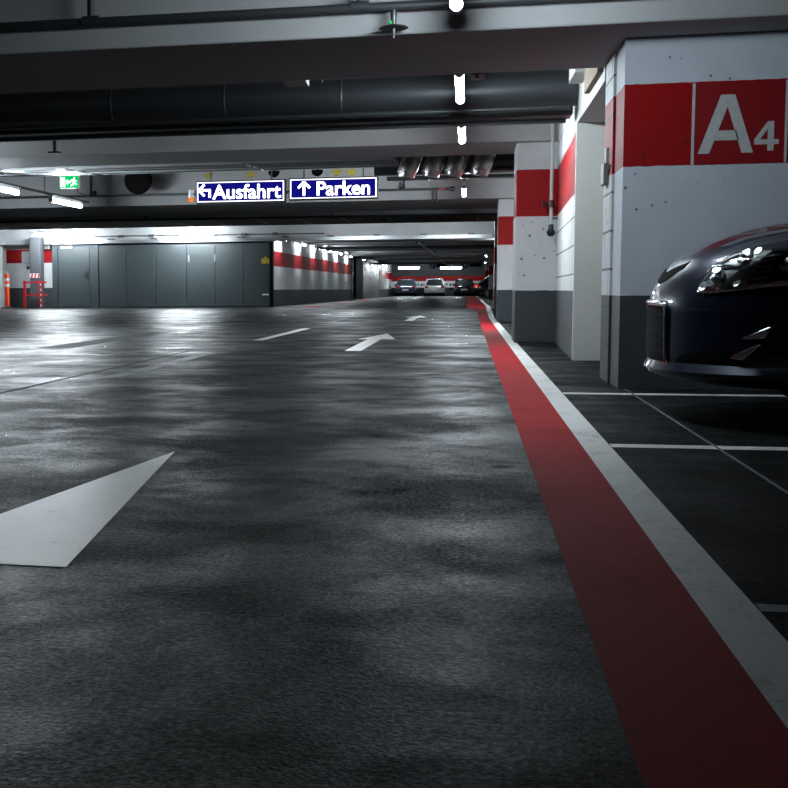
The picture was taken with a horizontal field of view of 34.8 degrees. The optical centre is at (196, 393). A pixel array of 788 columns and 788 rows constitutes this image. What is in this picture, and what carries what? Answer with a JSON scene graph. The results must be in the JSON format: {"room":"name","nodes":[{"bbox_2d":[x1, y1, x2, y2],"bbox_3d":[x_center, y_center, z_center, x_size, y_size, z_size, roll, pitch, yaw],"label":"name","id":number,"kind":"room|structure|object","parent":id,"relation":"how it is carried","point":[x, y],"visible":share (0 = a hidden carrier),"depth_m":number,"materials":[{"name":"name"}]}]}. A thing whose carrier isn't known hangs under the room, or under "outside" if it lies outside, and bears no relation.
{"room":"parking garage","nodes":[
{"label":"parking garage","id":0,"kind":"room"},
{"bbox_2d":[0,245,52,306],"bbox_3d":[-10.555,-4.840,47.895,10.750,2.950,0.300,1,5,12],"label":"wall","id":1,"kind":"structure","parent":0,"point":[17,271],"depth_m":46.90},
{"bbox_2d":[0,246,6,307],"bbox_3d":[-7.424,-4.457,46.878,0.210,2.320,0.400,1,5,12],"label":"door frame","id":2,"kind":"structure","parent":1,"relation":"attached to","point":[3,268],"depth_m":46.72,"materials":[{"name":"paint"}]},
{"bbox_2d":[22,248,29,262],"bbox_3d":[-6.409,-5.249,46.679,0.440,0.580,0.220,1,5,12],"label":"control box","id":3,"kind":"object","parent":1,"relation":"attached to","point":[25,254],"visible":0.51,"depth_m":46.59,"materials":[{"name":"black plastic"}]},
{"bbox_2d":[99,242,359,263],"bbox_3d":[1.948,-6.742,50.526,34.000,0.250,120.300,1,5,12],"label":"ceiling","id":4,"kind":"structure","parent":0,"point":[354,257],"depth_m":61.27,"materials":[{"name":"concrete"}]},
{"bbox_2d":[31,229,78,234],"bbox_3d":[-5.137,-5.919,44.502,1.820,0.297,0.053,1,5,12],"label":"tube light","id":5,"kind":"object","parent":4,"relation":"hanging from","point":[71,231],"visible":0.98,"depth_m":44.51,"materials":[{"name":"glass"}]},
{"bbox_2d":[48,140,61,153],"bbox_3d":[-1.646,-3.160,14.191,0.130,0.760,0.120,1,5,12],"label":"hanger","id":6,"kind":"object","parent":4,"relation":"hanging from","point":[54,151],"visible":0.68,"depth_m":14.19,"materials":[{"name":"black metal"}]},
{"bbox_2d":[59,175,84,194],"bbox_3d":[-2.222,-3.869,21.890,0.389,0.629,0.307,1,5,12],"label":"exit sign","id":7,"kind":"object","parent":4,"relation":"hanging from","point":[65,182],"visible":0.89,"depth_m":21.76,"materials":[{"name":"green plastic"}]},
{"bbox_2d":[124,173,151,193],"bbox_3d":[-1.084,-3.957,22.569,0.522,0.581,0.120,1,5,12],"label":"convex mirror","id":8,"kind":"object","parent":4,"relation":"hanging from","point":[135,183],"visible":0.71,"depth_m":22.53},
{"bbox_2d":[156,227,205,233],"bbox_3d":[-0.576,-5.842,43.504,1.820,0.337,0.053,1,5,12],"label":"tube light","id":9,"kind":"object","parent":4,"relation":"hanging from","point":[197,230],"visible":0.97,"depth_m":43.51,"materials":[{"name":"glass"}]},
{"bbox_2d":[0,157,393,172],"bbox_3d":[-3.694,-3.526,17.975,13.000,0.640,0.270,1,5,12],"label":"cable tray","id":10,"kind":"object","parent":4,"relation":"hanging from","point":[384,159],"visible":0.78,"depth_m":17.12,"materials":[{"name":"metal"}]},
{"bbox_2d":[0,158,396,174],"bbox_3d":[-3.565,-3.591,18.558,13.000,0.610,0.270,1,5,12],"label":"cable tray","id":11,"kind":"object","parent":4,"relation":"hanging from","point":[395,160],"visible":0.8,"depth_m":17.81,"materials":[{"name":"metal"}]},
{"bbox_2d":[0,161,398,176],"bbox_3d":[-3.437,-3.650,19.140,13.000,0.590,0.270,1,5,12],"label":"cable tray","id":12,"kind":"object","parent":4,"relation":"hanging from","point":[397,164],"visible":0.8,"depth_m":18.36,"materials":[{"name":"metal"}]},
{"bbox_2d":[196,170,286,203],"bbox_3d":[0.757,-3.716,21.172,1.560,0.850,0.168,1,5,12],"label":"sign","id":13,"kind":"object","parent":4,"relation":"hanging from","point":[271,190],"visible":1,"depth_m":21.12,"materials":[{"name":"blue plastic"}]},
{"bbox_2d":[188,190,195,201],"bbox_3d":[-0.082,-3.430,21.291,0.124,0.210,0.104,1,5,12],"label":"beacon","id":14,"kind":"object","parent":13,"relation":"attached to","point":[192,194],"visible":1,"depth_m":21.25,"materials":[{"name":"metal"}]},
{"bbox_2d":[0,208,497,229],"bbox_3d":[-4.986,-4.876,33.718,25.700,0.570,3.700,1,5,12],"label":"ceiling beam","id":15,"kind":"structure","parent":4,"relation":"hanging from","point":[424,219],"depth_m":31.78,"materials":[{"name":"metal"}]},
{"bbox_2d":[0,212,497,222],"bbox_3d":[-0.161,-4.558,30.061,14.700,0.650,0.060,1,5,12],"label":"pipe","id":16,"kind":"object","parent":4,"relation":"hanging from","point":[447,214],"visible":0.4,"depth_m":29.72,"materials":[{"name":"black metal"}]},
{"bbox_2d":[246,171,255,177],"bbox_3d":[0.921,-3.932,21.163,0.180,0.420,0.040,1,5,12],"label":"tag","id":17,"kind":"object","parent":4,"relation":"hanging from","point":[250,174],"visible":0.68,"depth_m":21.16,"materials":[{"name":"yellow paint"}]},
{"bbox_2d":[0,167,513,217],"bbox_3d":[-3.771,-4.088,25.297,33.700,0.745,2.900,1,5,12],"label":"ceiling beam","id":18,"kind":"structure","parent":4,"relation":"attached to","point":[480,193],"depth_m":23.30,"materials":[{"name":"paint"}]},
{"bbox_2d":[0,175,454,201],"bbox_3d":[0.303,-3.790,22.741,8.760,0.640,0.164,1,5,12],"label":"pipe","id":19,"kind":"object","parent":18,"relation":"hanging from","point":[94,193],"visible":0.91,"depth_m":23.03,"materials":[{"name":"metal"}]},
{"bbox_2d":[268,170,279,177],"bbox_3d":[1.331,-3.947,21.256,0.200,0.410,0.200,1,5,12],"label":"speaker","id":20,"kind":"object","parent":4,"relation":"hanging from","point":[274,173],"visible":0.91,"depth_m":21.20},
{"bbox_2d":[0,69,558,168],"bbox_3d":[-5.824,-3.285,15.979,33.700,0.760,1.250,1,5,12],"label":"ceiling beam","id":21,"kind":"structure","parent":4,"relation":"attached to","point":[500,139],"depth_m":14.13,"materials":[{"name":"paint"}]},
{"bbox_2d":[0,91,572,141],"bbox_3d":[-9.477,-2.925,13.017,25.840,0.938,0.562,1,5,12],"label":"duct","id":22,"kind":"object","parent":4,"relation":"hanging from","point":[540,114],"visible":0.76,"depth_m":10.78,"materials":[{"name":"metal"}]},
{"bbox_2d":[0,69,578,124],"bbox_3d":[-9.494,-2.684,12.909,25.860,0.306,0.306,1,5,12],"label":"air duct","id":23,"kind":"object","parent":22,"relation":"attached to","point":[538,87],"visible":0.81,"depth_m":10.53,"materials":[{"name":"metal"}]},
{"bbox_2d":[283,80,308,86],"bbox_3d":[0.704,-2.646,8.713,0.160,0.895,0.200,1,5,12],"label":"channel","id":24,"kind":"object","parent":4,"relation":"attached to","point":[302,83],"visible":0.35,"depth_m":8.72,"materials":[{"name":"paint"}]},
{"bbox_2d":[0,0,592,38],"bbox_3d":[-0.968,-2.508,7.397,12.880,0.930,0.166,1,5,12],"label":"pipe","id":25,"kind":"object","parent":4,"relation":"hanging from","point":[358,6],"visible":1,"depth_m":7.10,"materials":[{"name":"metal"}]},
{"bbox_2d":[312,169,322,176],"bbox_3d":[2.064,-3.938,21.096,0.200,0.410,0.200,1,5,12],"label":"speaker","id":26,"kind":"object","parent":4,"relation":"hanging from","point":[317,172],"visible":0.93,"depth_m":21.04},
{"bbox_2d":[289,168,378,200],"bbox_3d":[2.312,-3.709,20.830,1.505,0.825,0.168,1,5,12],"label":"sign","id":27,"kind":"object","parent":4,"relation":"hanging from","point":[364,187],"visible":1,"depth_m":20.77,"materials":[{"name":"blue plastic"}]},
{"bbox_2d":[331,168,341,175],"bbox_3d":[2.367,-3.914,20.846,0.180,0.420,0.040,1,5,12],"label":"tag","id":28,"kind":"object","parent":4,"relation":"hanging from","point":[336,172],"visible":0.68,"depth_m":20.84,"materials":[{"name":"yellow paint"}]},
{"bbox_2d":[346,168,355,174],"bbox_3d":[2.611,-3.911,20.792,0.180,0.420,0.040,1,5,12],"label":"tag","id":29,"kind":"object","parent":4,"relation":"hanging from","point":[350,172],"visible":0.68,"depth_m":20.79,"materials":[{"name":"yellow paint"}]},
{"bbox_2d":[0,0,787,92],"bbox_3d":[-7.231,-2.675,9.595,33.700,0.890,1.420,1,5,12],"label":"ceiling beam","id":30,"kind":"structure","parent":4,"relation":"attached to","point":[576,34],"depth_m":7.41,"materials":[{"name":"paint"}]},
{"bbox_2d":[471,73,485,80],"bbox_3d":[1.932,-2.617,8.429,0.100,0.920,0.230,1,5,12],"label":"junction box","id":31,"kind":"object","parent":30,"relation":"attached to","point":[474,76],"visible":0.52,"depth_m":8.39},
{"bbox_2d":[294,238,493,242],"bbox_3d":[7.404,-6.000,46.151,7.550,0.560,0.095,1,5,12],"label":"ceiling pipe","id":32,"kind":"object","parent":4,"relation":"hanging from","point":[480,238],"visible":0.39,"depth_m":46.17,"materials":[{"name":"metal"}]},
{"bbox_2d":[308,240,493,244],"bbox_3d":[11.749,-6.460,50.651,14.300,0.450,0.700,1,5,12],"label":"ceiling beam","id":33,"kind":"structure","parent":4,"relation":"attached to","point":[482,241],"depth_m":51.15,"materials":[{"name":"paint"}]},
{"bbox_2d":[316,243,493,248],"bbox_3d":[8.905,-6.572,52.964,7.550,0.580,0.095,1,5,12],"label":"ceiling pipe","id":34,"kind":"object","parent":4,"relation":"hanging from","point":[463,245],"visible":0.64,"depth_m":52.94,"materials":[{"name":"metal"}]},
{"bbox_2d":[330,240,481,242],"bbox_3d":[7.832,-6.202,48.094,7.550,0.490,0.114,1,5,12],"label":"ceiling pipe","id":35,"kind":"object","parent":4,"relation":"hanging from","point":[471,240],"visible":0.02,"depth_m":48.03,"materials":[{"name":"metal"}]},
{"bbox_2d":[326,245,491,250],"bbox_3d":[9.762,-6.919,56.855,7.550,0.550,0.114,1,5,12],"label":"ceiling pipe","id":36,"kind":"object","parent":4,"relation":"hanging from","point":[454,248],"visible":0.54,"depth_m":56.83,"materials":[{"name":"metal"}]},
{"bbox_2d":[398,264,419,268],"bbox_3d":[17.765,-10.801,103.055,1.870,0.648,0.156,1,5,12],"label":"tube light","id":37,"kind":"object","parent":4,"relation":"hanging from","point":[401,267],"visible":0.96,"depth_m":103.03,"materials":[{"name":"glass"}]},
{"bbox_2d":[329,243,493,248],"bbox_3d":[13.465,-7.125,58.437,14.300,0.450,0.700,1,5,12],"label":"ceiling beam","id":38,"kind":"structure","parent":4,"relation":"attached to","point":[441,243],"depth_m":58.79,"materials":[{"name":"paint"}]},
{"bbox_2d":[341,250,488,255],"bbox_3d":[11.264,-7.471,63.670,7.550,0.610,0.114,1,5,12],"label":"ceiling pipe","id":39,"kind":"object","parent":4,"relation":"hanging from","point":[464,253],"visible":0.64,"depth_m":63.67,"materials":[{"name":"metal"}]},
{"bbox_2d":[349,249,493,253],"bbox_3d":[15.609,-7.980,68.167,14.300,0.400,0.700,1,5,12],"label":"ceiling beam","id":40,"kind":"structure","parent":4,"relation":"attached to","point":[491,251],"depth_m":68.50,"materials":[{"name":"paint"}]},
{"bbox_2d":[358,257,486,259],"bbox_3d":[13.408,-8.322,73.401,7.550,0.570,0.114,1,5,12],"label":"ceiling pipe","id":41,"kind":"object","parent":4,"relation":"hanging from","point":[407,258],"visible":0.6,"depth_m":73.39,"materials":[{"name":"metal"}]},
{"bbox_2d":[366,255,488,259],"bbox_3d":[18.182,-8.977,79.845,14.300,0.400,0.700,1,5,12],"label":"ceiling beam","id":42,"kind":"structure","parent":4,"relation":"attached to","point":[439,255],"depth_m":80.25,"materials":[{"name":"paint"}]},
{"bbox_2d":[374,259,483,264],"bbox_3d":[16.195,-9.387,86.054,7.550,0.600,0.133,1,5,12],"label":"ceiling pipe","id":43,"kind":"object","parent":4,"relation":"hanging from","point":[395,262],"visible":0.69,"depth_m":86.02,"materials":[{"name":"metal"}]},
{"bbox_2d":[380,259,484,262],"bbox_3d":[20.969,-10.057,92.497,14.300,0.400,0.700,1,5,12],"label":"ceiling beam","id":44,"kind":"structure","parent":4,"relation":"attached to","point":[426,260],"depth_m":92.78,"materials":[{"name":"paint"}]},
{"bbox_2d":[416,241,450,267],"bbox_3d":[13.971,-8.040,70.732,0.476,0.690,55.001,1,5,12],"label":"pipe","id":45,"kind":"object","parent":4,"relation":"hanging from","point":[418,242],"visible":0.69,"depth_m":56.03,"materials":[{"name":"metal"}]},
{"bbox_2d":[429,264,447,267],"bbox_3d":[18.814,-10.144,95.679,1.435,0.735,0.056,1,5,12],"label":"round sign","id":46,"kind":"object","parent":4,"relation":"hanging from","point":[430,265],"visible":0.56,"depth_m":95.70,"materials":[{"name":"white paint"}]},
{"bbox_2d":[387,173,513,181],"bbox_3d":[3.885,-3.527,18.103,2.150,0.750,0.220,1,5,12],"label":"cable tray","id":47,"kind":"object","parent":4,"relation":"hanging from","point":[510,175],"visible":0.56,"depth_m":18.13,"materials":[{"name":"metal"}]},
{"bbox_2d":[440,266,462,268],"bbox_3d":[21.135,-10.744,102.318,1.870,0.678,0.156,1,5,12],"label":"tube light","id":48,"kind":"object","parent":4,"relation":"hanging from","point":[455,267],"visible":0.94,"depth_m":102.25,"materials":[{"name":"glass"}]},
{"bbox_2d":[449,0,462,13],"bbox_3d":[1.268,-2.437,6.017,0.071,0.866,1.270,1,5,12],"label":"tube light","id":49,"kind":"object","parent":4,"relation":"hanging from","point":[456,6],"visible":1,"depth_m":6.55,"materials":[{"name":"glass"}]},
{"bbox_2d":[454,74,464,104],"bbox_3d":[1.980,-2.713,9.248,0.071,0.866,1.420,1,5,12],"label":"tube light","id":50,"kind":"object","parent":4,"relation":"hanging from","point":[459,78],"visible":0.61,"depth_m":9.21,"materials":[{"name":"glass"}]},
{"bbox_2d":[458,127,465,144],"bbox_3d":[2.499,-2.888,11.585,0.071,0.916,1.370,1,5,12],"label":"tube light","id":51,"kind":"object","parent":4,"relation":"hanging from","point":[461,130],"visible":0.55,"depth_m":11.64,"materials":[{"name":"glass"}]},
{"bbox_2d":[461,174,465,196],"bbox_3d":[4.210,-3.587,19.368,0.071,0.846,1.670,1,5,12],"label":"tube light","id":52,"kind":"object","parent":4,"relation":"hanging from","point":[463,186],"visible":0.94,"depth_m":18.66,"materials":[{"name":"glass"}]},
{"bbox_2d":[463,264,481,267],"bbox_3d":[21.276,-10.113,95.139,1.435,0.735,0.056,1,5,12],"label":"round sign","id":53,"kind":"object","parent":4,"relation":"hanging from","point":[464,265],"visible":0.52,"depth_m":95.13,"materials":[{"name":"white paint"}]},
{"bbox_2d":[0,221,493,244],"bbox_3d":[-2.782,-5.876,45.580,26.900,0.590,0.500,1,5,12],"label":"ceiling beam","id":54,"kind":"structure","parent":0,"point":[7,237],"depth_m":44.18,"materials":[{"name":"paint"}]},
{"bbox_2d":[95,232,324,237],"bbox_3d":[0.374,-5.765,44.570,8.500,0.100,0.110,1,5,12],"label":"conduit","id":55,"kind":"object","parent":54,"relation":"attached to","point":[274,233],"visible":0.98,"depth_m":44.54,"materials":[{"name":"metal"}]},
{"bbox_2d":[48,233,491,243],"bbox_3d":[2.318,-5.571,44.133,16.090,0.178,0.180,1,5,12],"label":"rail","id":56,"kind":"object","parent":54,"relation":"attached to","point":[469,235],"visible":1,"depth_m":43.93,"materials":[{"name":"metal"}]},
{"bbox_2d":[52,242,273,307],"bbox_3d":[-1.325,-4.366,45.213,8.340,2.345,0.240,1,5,12],"label":"gate","id":57,"kind":"object","parent":56,"relation":"hanging from","point":[172,274],"visible":1,"depth_m":45.18,"materials":[{"name":"grey metal"}]},
{"bbox_2d":[266,241,351,306],"bbox_3d":[5.767,-5.803,58.191,0.600,2.950,27.700,1,5,12],"label":"wall","id":58,"kind":"structure","parent":0,"point":[307,274],"depth_m":53.66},
{"bbox_2d":[351,257,363,299],"bbox_3d":[9.637,-7.079,75.185,0.450,2.600,7.850,1,5,12],"label":"trim","id":59,"kind":"structure","parent":58,"relation":"attached to","point":[359,263],"depth_m":78.57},
{"bbox_2d":[243,263,484,295],"bbox_3d":[14.823,-10.132,109.052,34.000,2.950,0.300,1,5,12],"label":"wall","id":60,"kind":"structure","parent":0,"point":[477,274],"depth_m":107.63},
{"bbox_2d":[379,260,391,296],"bbox_3d":[15.213,-9.424,100.601,0.400,2.950,16.100,1,5,12],"label":"wall","id":61,"kind":"structure","parent":0,"point":[384,272],"depth_m":100.42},
{"bbox_2d":[360,256,378,298],"bbox_3d":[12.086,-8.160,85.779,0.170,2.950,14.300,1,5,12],"label":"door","id":62,"kind":"structure","parent":61,"relation":"in","point":[371,273],"depth_m":85.58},
{"bbox_2d":[0,296,787,787],"bbox_3d":[1.967,-3.578,50.792,34.000,0.200,120.300,1,5,12],"label":"floor","id":63,"kind":"structure","parent":0,"point":[342,568],"depth_m":2.85,"materials":[{"name":"concrete"}]},
{"bbox_2d":[2,274,12,307],"bbox_3d":[-7.013,-3.799,45.405,0.398,1.250,0.398,1,5,12],"label":"delineator post","id":64,"kind":"object","parent":63,"relation":"on","point":[6,276],"visible":0.94,"depth_m":45.33,"materials":[{"name":"orange plastic"}]},
{"bbox_2d":[23,281,46,307],"bbox_3d":[-5.976,-3.682,45.428,0.900,1.000,0.090,1,5,12],"label":"guard rail","id":65,"kind":"object","parent":63,"relation":"on","point":[40,294],"visible":1,"depth_m":45.38,"materials":[{"name":"metal"}]},
{"bbox_2d":[29,237,44,307],"bbox_3d":[-5.961,-4.518,45.821,0.420,2.600,0.419,1,5,12],"label":"steel column","id":66,"kind":"structure","parent":63,"relation":"on","point":[36,244],"depth_m":45.65,"materials":[{"name":"metal"}]},
{"bbox_2d":[0,452,173,566],"bbox_3d":[-0.608,0.414,2.271,0.450,0.001,4.790,1,5,12],"label":"painted arrow","id":67,"kind":"object","parent":63,"relation":"on","point":[51,531],"visible":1,"depth_m":3.25,"materials":[{"name":"white paint"}]},
{"bbox_2d":[0,351,188,393],"bbox_3d":[-1.242,0.024,6.955,0.025,0.003,11.000,1,5,12],"label":"trim","id":68,"kind":"structure","parent":63,"relation":"on","point":[185,351],"depth_m":8.86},
{"bbox_2d":[39,332,167,347],"bbox_3d":[-1.012,-0.689,15.423,0.400,0.001,4.900,1,5,12],"label":"painted arrow","id":69,"kind":"object","parent":63,"relation":"on","point":[98,341],"depth_m":14.71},
{"bbox_2d":[106,353,213,376],"bbox_3d":[-0.228,-0.259,10.252,0.120,0.001,3.300,1,5,12],"label":"lane marking","id":70,"kind":"object","parent":63,"relation":"on","point":[135,371],"visible":1,"depth_m":9.90,"materials":[{"name":"white paint"}]},
{"bbox_2d":[256,328,309,339],"bbox_3d":[1.225,-0.837,17.024,0.120,0.001,4.600,1,5,12],"label":"lane marking","id":71,"kind":"object","parent":63,"relation":"on","point":[285,333],"visible":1,"depth_m":16.66,"materials":[{"name":"white paint"}]},
{"bbox_2d":[345,334,393,350],"bbox_3d":[2.072,-0.624,14.436,0.450,0.001,4.790,1,5,12],"label":"painted arrow","id":72,"kind":"object","parent":63,"relation":"on","point":[370,340],"visible":1,"depth_m":14.23,"materials":[{"name":"white paint"}]},
{"bbox_2d":[395,279,418,295],"bbox_3d":[17.986,-9.113,105.560,2.060,1.462,4.370,1,5,12],"label":"parked car","id":73,"kind":"object","parent":63,"relation":"on","point":[403,286],"visible":0.98,"depth_m":103.83,"materials":[{"name":"blue paint"}]},
{"bbox_2d":[405,316,423,320],"bbox_3d":[4.581,-1.596,25.822,0.450,0.001,4.790,1,5,12],"label":"painted arrow","id":74,"kind":"object","parent":63,"relation":"on","point":[413,318],"visible":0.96,"depth_m":25.34,"materials":[{"name":"white paint"}]},
{"bbox_2d":[423,278,447,295],"bbox_3d":[20.330,-9.104,105.044,2.060,1.502,4.370,1,5,12],"label":"parked car","id":75,"kind":"object","parent":63,"relation":"on","point":[432,285],"visible":0.99,"depth_m":103.18,"materials":[{"name":"silver metal"}]},
{"bbox_2d":[452,279,475,295],"bbox_3d":[22.704,-9.054,104.526,2.000,1.462,4.370,1,5,12],"label":"parked car","id":76,"kind":"object","parent":63,"relation":"on","point":[461,286],"visible":0.98,"depth_m":102.60,"materials":[{"name":"black paint"}]},
{"bbox_2d":[475,276,488,297],"bbox_3d":[19.801,-6.803,77.948,3.970,1.462,2.060,3,6,32],"label":"parked car","id":77,"kind":"object","parent":63,"relation":"on","point":[483,287],"visible":0.2,"depth_m":78.00,"materials":[{"name":"black paint"}]},
{"bbox_2d":[485,259,488,277],"bbox_3d":[20.781,-8.193,85.556,1.450,2.950,0.800,1,5,12],"label":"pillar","id":78,"kind":"structure","parent":63,"relation":"on","point":[487,260],"depth_m":85.24,"materials":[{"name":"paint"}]},
{"bbox_2d":[488,254,493,298],"bbox_3d":[16.840,-6.862,69.995,0.450,2.950,0.600,1,5,12],"label":"pillar","id":79,"kind":"structure","parent":63,"relation":"on","point":[491,256],"depth_m":69.73,"materials":[{"name":"paint"}]},
{"bbox_2d":[493,287,495,307],"bbox_3d":[9.327,-3.017,38.455,0.125,0.660,0.550,1,5,12],"label":"trim","id":80,"kind":"structure","parent":63,"relation":"on","point":[494,288],"depth_m":38.21,"materials":[{"name":"paint"}]},
{"bbox_2d":[494,219,496,286],"bbox_3d":[9.683,-4.215,39.019,0.500,2.950,0.800,1,5,12],"label":"pillar","id":81,"kind":"structure","parent":63,"relation":"on","point":[495,222],"depth_m":38.69,"materials":[{"name":"paint"}]},
{"bbox_2d":[496,199,513,321],"bbox_3d":[5.755,-2.807,22.537,0.480,2.950,0.800,1,5,12],"label":"pillar","id":82,"kind":"structure","parent":63,"relation":"on","point":[505,215],"depth_m":22.20,"materials":[{"name":"paint"}]},
{"bbox_2d":[512,142,557,342],"bbox_3d":[3.830,-2.067,13.879,0.473,2.950,0.800,1,5,12],"label":"pillar","id":83,"kind":"structure","parent":63,"relation":"on","point":[534,251],"depth_m":13.54,"materials":[{"name":"paint"}]},
{"bbox_2d":[600,52,616,382],"bbox_3d":[2.951,-1.555,7.838,0.630,2.950,0.460,1,5,12],"label":"masonry","id":84,"kind":"object","parent":63,"relation":"on","point":[611,67],"visible":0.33,"depth_m":7.85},
{"bbox_2d":[577,65,605,121],"bbox_3d":[3.221,-2.639,9.022,0.636,0.990,2.140,1,5,12],"label":"lintel","id":85,"kind":"object","parent":84,"relation":"attached to","point":[590,107],"visible":0.2,"depth_m":9.39,"materials":[{"name":"paint"}]},
{"bbox_2d":[569,68,584,83],"bbox_3d":[2.930,-2.481,9.428,0.106,0.110,0.580,1,5,12],"label":"support block","id":86,"kind":"object","parent":85,"relation":"attached to","point":[576,76],"visible":0.57,"depth_m":9.45,"materials":[{"name":"paint"}]},
{"bbox_2d":[584,68,602,93],"bbox_3d":[2.795,-2.281,8.669,0.041,0.180,0.950,1,5,12],"label":"stub","id":87,"kind":"object","parent":85,"relation":"attached to","point":[591,75],"visible":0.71,"depth_m":8.73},
{"bbox_2d":[600,147,610,185],"bbox_3d":[2.626,-1.465,7.896,0.035,0.235,0.302,1,5,12],"label":"switch box","id":88,"kind":"object","parent":84,"relation":"attached to","point":[605,168],"visible":1,"depth_m":7.88,"materials":[{"name":"paint"}]},
{"bbox_2d":[467,296,787,787],"bbox_3d":[11.646,-3.802,51.569,0.670,0.001,110.000,1,5,12],"label":"painted stripe","id":89,"kind":"object","parent":63,"relation":"on","point":[690,713],"depth_m":2.12,"materials":[{"name":"red paint"}]},
{"bbox_2d":[476,296,787,728],"bbox_3d":[11.970,-3.798,51.498,0.368,0.001,110.000,1,5,12],"label":"edge line","id":90,"kind":"object","parent":63,"relation":"on","point":[761,650],"visible":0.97,"depth_m":2.65,"materials":[{"name":"white paint"}]},
{"bbox_2d":[562,392,785,396],"bbox_3d":[4.767,0.029,6.474,5.460,0.001,0.100,1,5,12],"label":"parking line","id":91,"kind":"object","parent":63,"relation":"on","point":[562,392],"visible":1,"depth_m":6.92,"materials":[{"name":"white paint"}]},
{"bbox_2d":[610,444,787,450],"bbox_3d":[4.248,0.230,4.119,5.460,0.001,0.100,1,5,12],"label":"parking line","id":92,"kind":"object","parent":63,"relation":"on","point":[612,445],"visible":1,"depth_m":4.63,"materials":[{"name":"white paint"}]},
{"bbox_2d":[624,388,787,493],"bbox_3d":[1.835,0.246,4.087,0.010,0.002,6.700,1,5,12],"label":"trim","id":93,"kind":"structure","parent":63,"relation":"on","point":[685,427],"depth_m":4.55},
{"bbox_2d":[643,222,787,396],"bbox_3d":[4.178,-0.624,5.294,4.234,1.502,2.040,1,5,12],"label":"parked car","id":94,"kind":"object","parent":63,"relation":"on","point":[717,314],"visible":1,"depth_m":5.19,"materials":[{"name":"blue paint"}]},
{"bbox_2d":[646,300,668,364],"bbox_3d":[2.150,-0.280,5.770,0.070,0.322,0.578,1,5,12],"label":"grille","id":95,"kind":"object","parent":94,"relation":"attached to","point":[657,311],"depth_m":5.61,"materials":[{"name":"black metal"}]},
{"bbox_2d":[658,261,690,283],"bbox_3d":[2.205,-0.562,5.734,0.100,0.108,0.522,1,5,12],"label":"grille","id":96,"kind":"object","parent":94,"relation":"attached to","point":[672,274],"depth_m":5.58,"materials":[{"name":"metal"}]},
{"bbox_2d":[706,269,723,287],"bbox_3d":[2.199,-0.491,5.209,0.074,0.081,0.085,1,5,12],"label":"headlight assembly","id":97,"kind":"object","parent":94,"relation":"on","point":[714,277],"depth_m":5.20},
{"bbox_2d":[737,250,751,264],"bbox_3d":[2.285,-0.569,5.123,0.065,0.065,0.067,1,5,12],"label":"headlight assembly","id":98,"kind":"object","parent":94,"relation":"on","point":[744,257],"depth_m":5.11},
{"bbox_2d":[730,344,759,360],"bbox_3d":[2.265,-0.172,5.085,0.011,0.072,0.123,-4,6,-38],"label":"fog light","id":99,"kind":"object","parent":94,"relation":"on","point":[738,352],"depth_m":5.09,"materials":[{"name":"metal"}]},
{"bbox_2d":[743,327,769,338],"bbox_3d":[2.294,-0.249,5.044,0.010,0.054,0.109,-5,7,-42],"label":"fog light","id":100,"kind":"object","parent":94,"relation":"attached to","point":[748,332],"depth_m":5.05,"materials":[{"name":"metal"}]},
{"bbox_2d":[779,257,787,270],"bbox_3d":[2.392,-0.536,4.958,0.076,0.082,0.085,1,5,12],"label":"headlight assembly","id":101,"kind":"object","parent":94,"relation":"on","point":[783,261],"depth_m":4.98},
{"bbox_2d":[755,604,787,612],"bbox_3d":[3.721,0.434,1.724,5.460,0.001,0.055,1,5,12],"label":"parking line","id":102,"kind":"object","parent":63,"relation":"on","point":[763,607],"visible":1,"depth_m":2.30,"materials":[{"name":"white paint"}]},
{"bbox_2d":[555,106,576,358],"bbox_3d":[3.813,-1.890,11.771,0.638,2.950,3.340,1,5,12],"label":"wall","id":103,"kind":"structure","parent":0,"point":[566,143],"depth_m":11.59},
{"bbox_2d":[542,124,557,236],"bbox_3d":[3.806,-2.596,13.245,0.110,1.790,0.198,-4,6,-39],"label":"standpipe","id":104,"kind":"object","parent":103,"relation":"attached to","point":[550,232],"visible":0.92,"depth_m":13.24,"materials":[{"name":"metal"}]},
{"bbox_2d":[572,121,604,360],"bbox_3d":[3.425,-1.256,10.162,0.592,1.960,0.058,1,5,12],"label":"pillar","id":105,"kind":"structure","parent":103,"relation":"attached to","point":[590,136],"depth_m":10.17,"materials":[{"name":"paint"}]},
{"bbox_2d":[610,30,787,389],"bbox_3d":[5.889,-1.479,6.732,6.815,2.950,0.445,1,5,12],"label":"wall","id":106,"kind":"structure","parent":0,"point":[701,123],"depth_m":7.18,"materials":[{"name":"paint"}]},
{"bbox_3d":[-3.846,-3.087,13.428,0.012,0.750,0.012,1,5,12],"label":"rod","id":107,"kind":"object","parent":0,"visible":0},
{"bbox_2d":[0,181,88,202],"bbox_3d":[-2.997,-3.028,17.305,0.060,0.028,9.700,1,5,12],"label":"rail","id":108,"kind":"object","parent":107,"relation":"hanging from","point":[21,187],"visible":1,"depth_m":19.59,"materials":[{"name":"metal"}]},
{"bbox_2d":[0,183,20,195],"bbox_3d":[-2.879,-3.001,17.846,0.071,0.118,1.690,1,5,12],"label":"tube light","id":109,"kind":"object","parent":108,"relation":"hanging from","point":[6,188],"visible":1,"depth_m":18.24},
{"bbox_2d":[48,195,82,208],"bbox_3d":[-2.214,-3.259,20.863,0.071,0.118,1.690,1,5,12],"label":"tube light","id":110,"kind":"object","parent":108,"relation":"hanging from","point":[52,198],"visible":1,"depth_m":20.73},
{"bbox_3d":[5.173,-2.394,17.665,0.520,2.950,8.800,1,5,12],"label":"wall","id":111,"kind":"structure","parent":0,"visible":0},
{"bbox_2d":[374,154,513,177],"bbox_3d":[3.787,-3.411,18.072,2.375,0.494,0.854,1,5,12],"label":"duct","id":112,"kind":"object","parent":111,"relation":"attached to","point":[454,165],"visible":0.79,"depth_m":17.82,"materials":[{"name":"metal"}]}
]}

